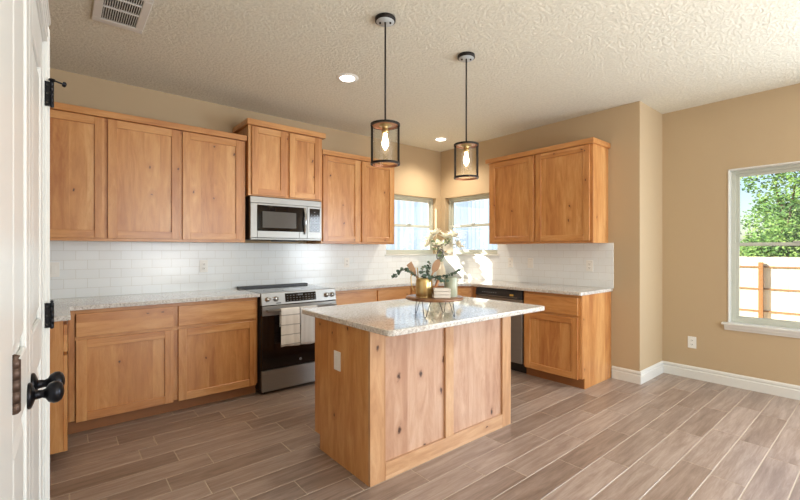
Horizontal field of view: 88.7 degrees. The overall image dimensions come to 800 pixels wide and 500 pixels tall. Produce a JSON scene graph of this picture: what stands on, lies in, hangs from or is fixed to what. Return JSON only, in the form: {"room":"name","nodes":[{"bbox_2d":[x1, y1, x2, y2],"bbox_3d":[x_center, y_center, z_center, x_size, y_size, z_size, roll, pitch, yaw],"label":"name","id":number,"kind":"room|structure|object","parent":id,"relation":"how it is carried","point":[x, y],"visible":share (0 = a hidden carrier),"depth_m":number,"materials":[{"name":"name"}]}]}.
{"room":"kitchen","nodes":[
{"label":"kitchen","id":0,"kind":"room"},
{"bbox_2d":[50,68,440,253],"bbox_3d":[-1.394,-0.073,4.458,5.340,2.732,0.140,0,0,-40],"label":"wall","id":1,"kind":"structure","parent":0,"point":[418,174],"depth_m":4.08,"materials":[{"name":"beige paint"}]},
{"bbox_2d":[50,102,246,242],"bbox_3d":[-2.184,-0.573,3.470,1.629,1.004,0.373,0,0,-40],"label":"upper cabinet","id":2,"kind":"object","parent":1,"relation":"attached to","point":[115,177],"visible":0.79,"depth_m":3.33,"materials":[{"name":"brown wood"}]},
{"bbox_2d":[50,241,439,298],"bbox_3d":[-1.323,0.158,4.420,5.000,0.461,0.009,0,0,-40],"label":"tiled wall","id":3,"kind":"structure","parent":1,"relation":"attached to","point":[86,268],"depth_m":3.96,"materials":[{"name":"white tile"}]},
{"bbox_2d":[50,262,58,276],"bbox_3d":[-2.738,0.156,3.236,0.072,0.116,0.010,0,0,-40],"label":"wall switch","id":4,"kind":"object","parent":3,"relation":"attached to","point":[54,266],"visible":0.7,"depth_m":3.24,"materials":[{"name":"white plastic"}]},
{"bbox_2d":[200,260,207,271],"bbox_3d":[-1.888,0.156,3.941,0.072,0.116,0.008,0,0,-40],"label":"wall outlet","id":5,"kind":"object","parent":3,"relation":"attached to","point":[203,263],"visible":1,"depth_m":3.94,"materials":[{"name":"white plastic"}]},
{"bbox_2d":[344,258,348,266],"bbox_3d":[-0.645,0.153,4.970,0.072,0.116,0.008,0,0,-40],"label":"wall outlet","id":6,"kind":"object","parent":3,"relation":"attached to","point":[346,260],"visible":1,"depth_m":4.96,"materials":[{"name":"white plastic"}]},
{"bbox_2d":[233,118,325,201],"bbox_3d":[-1.234,-0.872,4.224,0.824,0.714,0.423,0,0,-40],"label":"upper cabinet","id":7,"kind":"object","parent":1,"relation":"attached to","point":[282,161],"visible":0.99,"depth_m":4.04,"materials":[{"name":"brown wood"}]},
{"bbox_2d":[245,196,321,241],"bbox_3d":[-1.227,-0.297,4.214,0.750,0.424,0.443,0,0,-40],"label":"microwave","id":8,"kind":"object","parent":7,"relation":"attached to","point":[266,218],"visible":0.96,"depth_m":4.04,"materials":[{"name":"silver metal"}]},
{"bbox_2d":[306,149,394,243],"bbox_3d":[-0.542,-0.573,4.830,1.038,1.004,0.373,0,0,-40],"label":"upper cabinet","id":9,"kind":"object","parent":1,"relation":"attached to","point":[357,204],"visible":0.89,"depth_m":4.66,"materials":[{"name":"brown wood"}]},
{"bbox_2d":[386,195,432,253],"bbox_3d":[0.111,-0.347,5.742,0.935,0.810,0.072,0,0,-40],"label":"window","id":10,"kind":"structure","parent":1,"relation":"in","point":[428,201],"depth_m":5.86,"materials":[{"name":"white plastic"}]},
{"bbox_2d":[385,254,435,255],"bbox_3d":[0.176,0.066,5.702,1.035,0.018,0.097,0,0,-40],"label":"trim","id":11,"kind":"structure","parent":1,"relation":"attached to","point":[385,254],"depth_m":5.53,"materials":[{"name":"white paint"}]},
{"bbox_2d":[48,0,799,151],"bbox_3d":[1.299,-1.499,1.729,6.006,0.120,7.900,0,0,-40],"label":"ceiling","id":12,"kind":"structure","parent":0,"point":[536,63],"depth_m":3.03,"materials":[{"name":"white paint"}]},
{"bbox_2d":[91,0,153,33],"bbox_3d":[-1.656,-1.433,2.437,0.267,0.012,0.480,0,0,-40],"label":"ceiling vent","id":13,"kind":"object","parent":12,"relation":"in","point":[132,15],"visible":1,"depth_m":2.47,"materials":[{"name":"white metal"}]},
{"bbox_2d":[336,73,358,82],"bbox_3d":[-0.440,-1.435,3.424,0.188,0.008,0.188,0,0,-40],"label":"recessed light","id":14,"kind":"object","parent":12,"relation":"in","point":[343,77],"visible":1,"depth_m":3.40,"materials":[{"name":"white plastic"}]},
{"bbox_2d":[370,12,399,167],"bbox_3d":[-0.091,-0.983,2.541,0.184,0.912,0.184,0,0,-40],"label":"pendant lamp","id":15,"kind":"object","parent":12,"relation":"hanging from","point":[384,19],"visible":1,"depth_m":2.53,"materials":[{"name":"black metal"}]},
{"bbox_2d":[379,123,391,133],"bbox_3d":[-0.091,-0.749,2.541,0.080,0.052,0.080,0,0,-40],"label":"socket","id":16,"kind":"object","parent":15,"relation":"attached to","point":[385,127],"depth_m":2.52,"materials":[{"name":"gold metal"}]},
{"bbox_2d":[434,137,447,140],"bbox_3d":[0.529,-1.435,5.311,0.188,0.008,0.188,0,0,-40],"label":"recessed light","id":17,"kind":"object","parent":12,"relation":"in","point":[437,138],"visible":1,"depth_m":5.30,"materials":[{"name":"white plastic"}]},
{"bbox_2d":[454,51,478,180],"bbox_3d":[0.490,-0.983,3.027,0.184,0.912,0.184,0,0,-40],"label":"pendant lamp","id":18,"kind":"object","parent":12,"relation":"hanging from","point":[467,56],"visible":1,"depth_m":3.02,"materials":[{"name":"black metal"}]},
{"bbox_2d":[461,144,471,152],"bbox_3d":[0.490,-0.749,3.027,0.080,0.052,0.080,0,0,-40],"label":"socket","id":19,"kind":"object","parent":18,"relation":"attached to","point":[466,146],"depth_m":3.01,"materials":[{"name":"gold metal"}]},
{"bbox_2d":[50,370,799,499],"bbox_3d":[1.299,1.353,1.729,6.006,0.120,7.900,0,0,-40],"label":"floor","id":20,"kind":"structure","parent":0,"point":[667,436],"depth_m":2.64,"materials":[{"name":"brown wood"}]},
{"bbox_2d":[50,321,67,454],"bbox_3d":[-2.614,0.856,2.633,0.728,0.875,1.113,0,0,-40],"label":"base cabinet","id":21,"kind":"object","parent":20,"relation":"on","point":[58,334],"visible":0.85,"depth_m":2.41,"materials":[{"name":"brown wood"}]},
{"bbox_2d":[50,288,259,321],"bbox_3d":[-2.091,0.402,3.044,2.061,0.030,1.130,0,0,-40],"label":"countertop","id":22,"kind":"structure","parent":21,"relation":"on","point":[62,307],"depth_m":3.23,"materials":[{"name":"stone"}]},
{"bbox_2d":[67,297,256,433],"bbox_3d":[-1.974,0.856,3.477,1.318,0.875,0.628,0,0,-40],"label":"base cabinet","id":23,"kind":"object","parent":20,"relation":"on","point":[130,363],"visible":0.91,"depth_m":3.17,"materials":[{"name":"brown wood"}]},
{"bbox_2d":[237,283,336,393],"bbox_3d":[-1.124,0.831,4.093,0.756,0.925,0.742,0,0,-40],"label":"range","id":24,"kind":"object","parent":20,"relation":"on","point":[278,367],"visible":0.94,"depth_m":3.76,"materials":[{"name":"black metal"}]},
{"bbox_2d":[241,285,327,293],"bbox_3d":[-1.141,0.393,4.113,0.752,0.015,0.565,0,0,-40],"label":"cooktop","id":25,"kind":"object","parent":24,"relation":"in","point":[259,289],"depth_m":4.10,"materials":[{"name":"black glass"}]},
{"bbox_2d":[280,307,299,346],"bbox_3d":[-1.000,0.698,3.723,0.185,0.350,0.048,0,0,-40],"label":"dish towel","id":26,"kind":"object","parent":24,"relation":"hanging from","point":[289,317],"visible":1,"depth_m":3.70,"materials":[{"name":"fabric"}]},
{"bbox_2d":[300,305,316,343],"bbox_3d":[-0.859,0.701,3.840,0.176,0.355,0.048,0,0,-40],"label":"dish towel","id":27,"kind":"object","parent":24,"relation":"hanging from","point":[307,322],"visible":0.76,"depth_m":3.82,"materials":[{"name":"fabric"}]},
{"bbox_2d":[335,286,409,304],"bbox_3d":[-0.468,0.856,4.724,1.038,0.875,0.628,0,0,-40],"label":"base cabinet","id":28,"kind":"object","parent":20,"relation":"on","point":[389,293],"visible":0.12,"depth_m":4.45,"materials":[{"name":"brown wood"}]},
{"bbox_2d":[315,316,510,486],"bbox_3d":[0.124,0.856,2.887,1.282,0.875,0.648,0,0,-40],"label":"kitchen island","id":29,"kind":"object","parent":20,"relation":"on","point":[395,405],"visible":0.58,"depth_m":2.52,"materials":[{"name":"brown wood"}]},
{"bbox_2d":[334,350,340,370],"bbox_3d":[-0.382,0.673,2.487,0.008,0.116,0.072,0,0,-40],"label":"wall outlet","id":30,"kind":"object","parent":29,"relation":"attached to","point":[337,355],"visible":1,"depth_m":2.48,"materials":[{"name":"white plastic"}]},
{"bbox_2d":[335,355,337,366],"bbox_3d":[-0.384,0.673,2.485,0.002,0.068,0.034,0,0,-40],"label":"receptacle","id":31,"kind":"object","parent":30,"relation":"attached to","point":[336,356],"depth_m":2.48,"materials":[{"name":"white plastic"}]},
{"bbox_2d":[302,296,544,336],"bbox_3d":[0.179,0.402,2.762,1.378,0.030,0.956,0,0,-40],"label":"island countertop","id":32,"kind":"structure","parent":29,"relation":"on","point":[397,317],"depth_m":2.54,"materials":[{"name":"stone"}]},
{"bbox_2d":[406,294,463,317],"bbox_3d":[0.204,0.331,2.419,0.340,0.113,0.340,0,0,-40],"label":"tray","id":33,"kind":"object","parent":32,"relation":"on","point":[412,297],"visible":0.76,"depth_m":2.31,"materials":[{"name":"brown wood"}]},
{"bbox_2d":[410,267,439,296],"bbox_3d":[0.150,0.188,2.404,0.138,0.171,0.117,0,0,-40],"label":"pitcher","id":34,"kind":"object","parent":33,"relation":"on","point":[424,286],"visible":0.93,"depth_m":2.36,"materials":[{"name":"gold metal"}]},
{"bbox_2d":[391,267,418,277],"bbox_3d":[0.043,0.177,2.396,0.192,0.154,0.047,0,0,-4],"label":"eucalyptus sprig","id":35,"kind":"object","parent":34,"relation":"in","point":[401,268],"visible":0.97,"depth_m":2.39,"materials":[{"name":"green plant"}]},
{"bbox_2d":[407,261,417,277],"bbox_3d":[0.098,0.165,2.404,0.119,0.197,0.010,0,0,-1],"label":"wooden spatula","id":36,"kind":"object","parent":34,"relation":"in","point":[410,265],"visible":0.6,"depth_m":2.40,"materials":[{"name":"brown wood"}]},
{"bbox_2d":[419,265,426,277],"bbox_3d":[0.133,0.171,2.390,0.050,0.166,0.045,0,0,-40],"label":"eucalyptus sprig","id":37,"kind":"object","parent":34,"relation":"in","point":[424,266],"visible":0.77,"depth_m":2.39,"materials":[{"name":"green plant"}]},
{"bbox_2d":[426,261,430,276],"bbox_3d":[0.160,0.159,2.435,0.051,0.190,0.045,0,0,1],"label":"eucalyptus sprig","id":38,"kind":"object","parent":34,"relation":"in","point":[428,262],"visible":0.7,"depth_m":2.43,"materials":[{"name":"green plant"}]},
{"bbox_2d":[431,259,439,274],"bbox_3d":[0.185,0.159,2.404,0.104,0.208,0.010,0,0,-1],"label":"wooden spoon","id":39,"kind":"object","parent":34,"relation":"in","point":[436,264],"visible":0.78,"depth_m":2.40,"materials":[{"name":"brown wood"}]},
{"bbox_2d":[428,275,448,281],"bbox_3d":[0.209,0.199,2.353,0.145,0.110,0.050,0,0,16],"label":"eucalyptus sprig","id":40,"kind":"object","parent":34,"relation":"in","point":[430,276],"visible":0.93,"depth_m":2.35,"materials":[{"name":"green plant"}]},
{"bbox_2d":[434,269,460,277],"bbox_3d":[0.249,0.181,2.377,0.209,0.146,0.049,0,0,2],"label":"eucalyptus sprig","id":41,"kind":"object","parent":34,"relation":"in","point":[457,270],"visible":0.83,"depth_m":2.38,"materials":[{"name":"green plant"}]},
{"bbox_2d":[433,294,450,297],"bbox_3d":[0.239,0.265,2.344,0.094,0.017,0.070,0,0,0],"label":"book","id":42,"kind":"object","parent":33,"relation":"on","point":[434,296],"visible":0.89,"depth_m":2.31,"materials":[{"name":"beige paper"}]},
{"bbox_2d":[433,291,450,294],"bbox_3d":[0.239,0.246,2.344,0.094,0.017,0.070,0,0,0],"label":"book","id":43,"kind":"object","parent":42,"relation":"on","point":[434,293],"visible":0.85,"depth_m":2.31,"materials":[{"name":"beige paper"}]},
{"bbox_2d":[433,288,450,291],"bbox_3d":[0.239,0.228,2.344,0.094,0.017,0.070,0,0,0],"label":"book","id":44,"kind":"object","parent":43,"relation":"on","point":[434,289],"visible":1,"depth_m":2.31,"materials":[{"name":"beige paper"}]},
{"bbox_2d":[444,276,456,296],"bbox_3d":[0.299,0.216,2.414,0.078,0.115,0.078,0,0,-40],"label":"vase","id":45,"kind":"object","parent":33,"relation":"on","point":[452,284],"visible":0.68,"depth_m":2.38,"materials":[{"name":"green ceramic"}]},
{"bbox_2d":[410,286,476,297],"bbox_3d":[0.542,0.856,5.202,1.126,0.875,1.181,0,0,-40],"label":"base cabinet","id":46,"kind":"object","parent":20,"relation":"on","point":[466,291],"visible":0.06,"depth_m":4.76,"materials":[{"name":"brown wood"}]},
{"bbox_2d":[308,277,612,295],"bbox_3d":[0.540,0.402,4.379,2.162,0.030,2.430,0,0,-40],"label":"countertop","id":47,"kind":"structure","parent":46,"relation":"on","point":[355,285],"depth_m":4.46,"materials":[{"name":"stone"}]},
{"bbox_2d":[436,262,445,277],"bbox_3d":[0.567,0.275,5.680,0.132,0.225,0.132,0,0,-40],"label":"vase","id":48,"kind":"object","parent":47,"relation":"on","point":[441,271],"visible":0.57,"depth_m":5.63,"materials":[{"name":"beige ceramic"}]},
{"bbox_2d":[421,239,437,256],"bbox_3d":[0.399,0.085,5.666,0.283,0.544,0.210,0,0,-40],"label":"flower","id":49,"kind":"object","parent":48,"relation":"in","point":[426,243],"visible":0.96,"depth_m":5.63,"materials":[{"name":"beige plant"}]},
{"bbox_2d":[424,233,436,249],"bbox_3d":[0.426,0.049,5.702,0.212,0.617,0.218,0,0,-40],"label":"flower","id":50,"kind":"object","parent":48,"relation":"in","point":[431,235],"visible":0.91,"depth_m":5.65,"materials":[{"name":"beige plant"}]},
{"bbox_2d":[428,228,440,260],"bbox_3d":[0.496,0.021,5.705,0.218,0.672,0.220,0,0,-40],"label":"flower","id":51,"kind":"object","parent":48,"relation":"in","point":[436,231],"visible":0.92,"depth_m":5.66,"materials":[{"name":"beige plant"}]},
{"bbox_2d":[432,239,446,259],"bbox_3d":[0.523,0.101,5.597,0.205,0.511,0.215,0,0,-40],"label":"flower","id":52,"kind":"object","parent":48,"relation":"in","point":[440,243],"visible":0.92,"depth_m":5.61,"materials":[{"name":"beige plant"}]},
{"bbox_2d":[431,238,449,261],"bbox_3d":[0.566,0.010,5.707,0.321,0.356,0.316,0,0,3],"label":"foliage","id":53,"kind":"object","parent":48,"relation":"in","point":[440,251],"visible":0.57,"depth_m":5.66,"materials":[{"name":"green plant"}]},
{"bbox_2d":[444,239,455,247],"bbox_3d":[0.689,0.092,5.676,0.209,0.530,0.211,0,0,-40],"label":"flower","id":54,"kind":"object","parent":53,"relation":"in","point":[451,244],"visible":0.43,"depth_m":5.63,"materials":[{"name":"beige plant"}]},
{"bbox_2d":[438,232,451,259],"bbox_3d":[0.630,0.048,5.648,0.223,0.618,0.212,0,0,-40],"label":"flower","id":55,"kind":"object","parent":48,"relation":"in","point":[444,235],"visible":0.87,"depth_m":5.61,"materials":[{"name":"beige plant"}]},
{"bbox_2d":[439,243,453,261],"bbox_3d":[0.624,0.132,5.553,0.206,0.449,0.200,0,0,22],"label":"flower","id":56,"kind":"object","parent":48,"relation":"in","point":[447,249],"visible":0.93,"depth_m":5.56,"materials":[{"name":"white plant"}]},
{"bbox_2d":[442,230,459,258],"bbox_3d":[0.726,0.029,5.655,0.217,0.657,0.246,0,0,-40],"label":"flower","id":57,"kind":"object","parent":48,"relation":"in","point":[452,233],"visible":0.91,"depth_m":5.60,"materials":[{"name":"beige plant"}]},
{"bbox_2d":[443,238,464,259],"bbox_3d":[0.757,0.090,5.671,0.327,0.534,0.206,0,0,35],"label":"flower","id":58,"kind":"object","parent":48,"relation":"in","point":[458,242],"visible":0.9,"depth_m":5.59,"materials":[{"name":"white plant"}]},
{"bbox_2d":[476,287,526,372],"bbox_3d":[1.296,0.857,4.654,0.627,0.872,0.613,0,0,-40],"label":"dishwasher","id":59,"kind":"object","parent":20,"relation":"on","point":[517,321],"visible":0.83,"depth_m":4.31,"materials":[{"name":"black metal"}]},
{"bbox_2d":[524,291,610,388],"bbox_3d":[1.704,0.856,4.189,0.628,0.875,0.615,0,0,-40],"label":"base cabinet","id":60,"kind":"object","parent":20,"relation":"on","point":[568,342],"visible":0.79,"depth_m":3.95,"materials":[{"name":"brown wood"}]},
{"bbox_2d":[386,199,496,249],"bbox_3d":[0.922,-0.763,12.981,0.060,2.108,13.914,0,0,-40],"label":"windows","id":61,"kind":"structure","parent":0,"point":[476,211],"depth_m":12.15,"materials":[{"name":"white glass"}]},
{"bbox_2d":[441,101,644,377],"bbox_3d":[1.510,-0.073,5.029,0.140,2.732,2.686,0,0,-40],"label":"wall","id":62,"kind":"structure","parent":0,"point":[623,127],"depth_m":4.11,"materials":[{"name":"beige paint"}]},
{"bbox_2d":[441,254,498,255],"bbox_3d":[0.956,0.066,5.629,0.097,0.018,1.035,0,0,-40],"label":"trim","id":63,"kind":"structure","parent":62,"relation":"attached to","point":[441,254],"depth_m":5.43,"materials":[{"name":"white paint"}]},
{"bbox_2d":[449,193,496,253],"bbox_3d":[1.028,-0.347,5.656,0.072,0.810,0.935,0,0,-40],"label":"window","id":64,"kind":"structure","parent":62,"relation":"in","point":[452,201],"depth_m":5.76,"materials":[{"name":"white plastic"}]},
{"bbox_2d":[442,243,613,287],"bbox_3d":[1.378,0.158,5.070,0.009,0.461,2.436,0,0,-40],"label":"tiled wall","id":65,"kind":"structure","parent":62,"relation":"attached to","point":[559,264],"depth_m":4.72,"materials":[{"name":"white tile"}]},
{"bbox_2d":[508,258,512,266],"bbox_3d":[1.368,0.156,5.068,0.008,0.116,0.072,0,0,-40],"label":"wall outlet","id":66,"kind":"object","parent":65,"relation":"attached to","point":[510,260],"visible":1,"depth_m":5.07,"materials":[{"name":"white plastic"}]},
{"bbox_2d":[528,258,532,267],"bbox_3d":[1.545,0.156,4.854,0.010,0.116,0.072,0,0,-40],"label":"wall switch","id":67,"kind":"object","parent":65,"relation":"attached to","point":[530,260],"visible":1,"depth_m":4.85,"materials":[{"name":"white plastic"}]},
{"bbox_2d":[586,260,592,271],"bbox_3d":[1.996,0.168,4.311,0.008,0.116,0.072,0,0,-40],"label":"wall outlet","id":68,"kind":"object","parent":65,"relation":"attached to","point":[589,263],"visible":1,"depth_m":4.31,"materials":[{"name":"white plastic"}]},
{"bbox_2d":[485,137,610,243],"bbox_3d":[1.582,-0.577,4.538,0.373,1.012,1.298,0,0,-40],"label":"upper cabinet","id":69,"kind":"object","parent":62,"relation":"attached to","point":[555,194],"visible":1,"depth_m":4.29,"materials":[{"name":"brown wood"}]},
{"bbox_2d":[612,366,640,384],"bbox_3d":[2.229,1.232,4.038,0.015,0.122,0.270,0,0,-40],"label":"baseboard","id":70,"kind":"structure","parent":62,"relation":"attached to","point":[619,373],"depth_m":4.03,"materials":[{"name":"white paint"}]},
{"bbox_2d":[645,104,661,368],"bbox_3d":[2.555,-0.073,4.241,0.466,2.732,0.140,0,0,-40],"label":"wall","id":71,"kind":"structure","parent":0,"point":[653,118],"depth_m":4.18,"materials":[{"name":"beige paint"}]},
{"bbox_2d":[640,361,662,383],"bbox_3d":[2.550,1.232,4.137,0.606,0.122,0.015,0,0,-40],"label":"baseboard","id":72,"kind":"structure","parent":71,"relation":"attached to","point":[649,373],"depth_m":4.11,"materials":[{"name":"white paint"}]},
{"bbox_2d":[662,83,799,385],"bbox_3d":[4.387,-0.073,2.504,0.140,2.732,5.154,0,0,-40],"label":"wall","id":73,"kind":"structure","parent":0,"point":[700,144],"depth_m":4.01,"materials":[{"name":"beige paint"}]},
{"bbox_2d":[688,336,695,348],"bbox_3d":[2.945,0.931,4.129,0.008,0.116,0.072,0,0,-40],"label":"wall outlet","id":74,"kind":"object","parent":73,"relation":"attached to","point":[691,340],"visible":1,"depth_m":4.13,"materials":[{"name":"white plastic"}]},
{"bbox_2d":[663,361,799,399],"bbox_3d":[4.309,1.232,2.477,0.015,0.122,4.814,0,0,-40],"label":"baseboard","id":75,"kind":"structure","parent":73,"relation":"attached to","point":[791,391],"depth_m":3.86,"materials":[{"name":"white paint"}]},
{"bbox_2d":[721,322,799,337],"bbox_3d":[3.445,0.725,3.555,0.120,0.072,1.035,0,0,-40],"label":"trim","id":76,"kind":"structure","parent":73,"relation":"attached to","point":[735,326],"depth_m":3.69,"materials":[{"name":"white paint"}]},
{"bbox_2d":[728,161,799,321],"bbox_3d":[3.460,-0.040,3.567,0.083,1.457,0.947,0,0,-40],"label":"trim","id":77,"kind":"structure","parent":73,"relation":"attached to","point":[794,162],"depth_m":3.90,"materials":[{"name":"white paint"}]},
{"bbox_2d":[731,164,799,328],"bbox_3d":[3.510,-0.035,3.608,0.072,1.455,0.935,0,0,-40],"label":"window","id":78,"kind":"structure","parent":73,"relation":"in","point":[735,175],"depth_m":3.92,"materials":[{"name":"white plastic"}]},
{"bbox_3d":[0.224,-0.073,-0.524,0.236,2.732,5.301,0,0,-40],"label":"wall","id":79,"kind":"structure","parent":0,"visible":0},
{"bbox_2d":[0,0,11,499],"bbox_3d":[-0.582,0.231,0.593,0.004,2.125,0.292,0,0,-38],"label":"trim","id":80,"kind":"structure","parent":79,"relation":"attached to","point":[5,5],"depth_m":0.64,"materials":[{"name":"white paint"}]},
{"bbox_2d":[12,0,63,499],"bbox_3d":[-0.805,0.266,0.894,0.115,2.030,0.457,0,0,-40],"label":"door","id":81,"kind":"structure","parent":79,"relation":"in","point":[24,394],"depth_m":0.91,"materials":[{"name":"white paint"}]},
{"bbox_2d":[36,0,50,499],"bbox_3d":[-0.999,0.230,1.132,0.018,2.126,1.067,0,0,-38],"label":"trim","id":82,"kind":"structure","parent":79,"relation":"attached to","point":[43,4],"depth_m":1.49,"materials":[{"name":"white paint"}]},
{"bbox_2d":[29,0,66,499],"bbox_3d":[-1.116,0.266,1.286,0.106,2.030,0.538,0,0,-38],"label":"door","id":83,"kind":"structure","parent":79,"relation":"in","point":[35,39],"depth_m":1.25,"materials":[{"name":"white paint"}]},
{"label":"outside","id":84,"kind":"structure","parent":0,"visible":0},
{"bbox_2d":[795,276,795,320],"bbox_3d":[18.530,2.118,7.883,90.000,0.150,100.000,0,0,-40],"label":"ground","id":85,"kind":"structure","parent":84,"point":[795,276],"depth_m":16.90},
{"bbox_2d":[740,171,799,279],"bbox_3d":[14.696,-0.729,15.544,6.402,5.561,4.996,0,0,-29],"label":"tree","id":86,"kind":"object","parent":85,"relation":"on","point":[786,228],"visible":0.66,"depth_m":14.49,"materials":[{"name":"green plant"}]},
{"bbox_2d":[740,256,799,321],"bbox_3d":[9.633,1.109,12.262,0.160,1.848,26.094,0,0,-40],"label":"picket fence","id":87,"kind":"object","parent":85,"relation":"on","point":[767,284],"visible":0.09,"depth_m":11.46,"materials":[{"name":"brown wood"}]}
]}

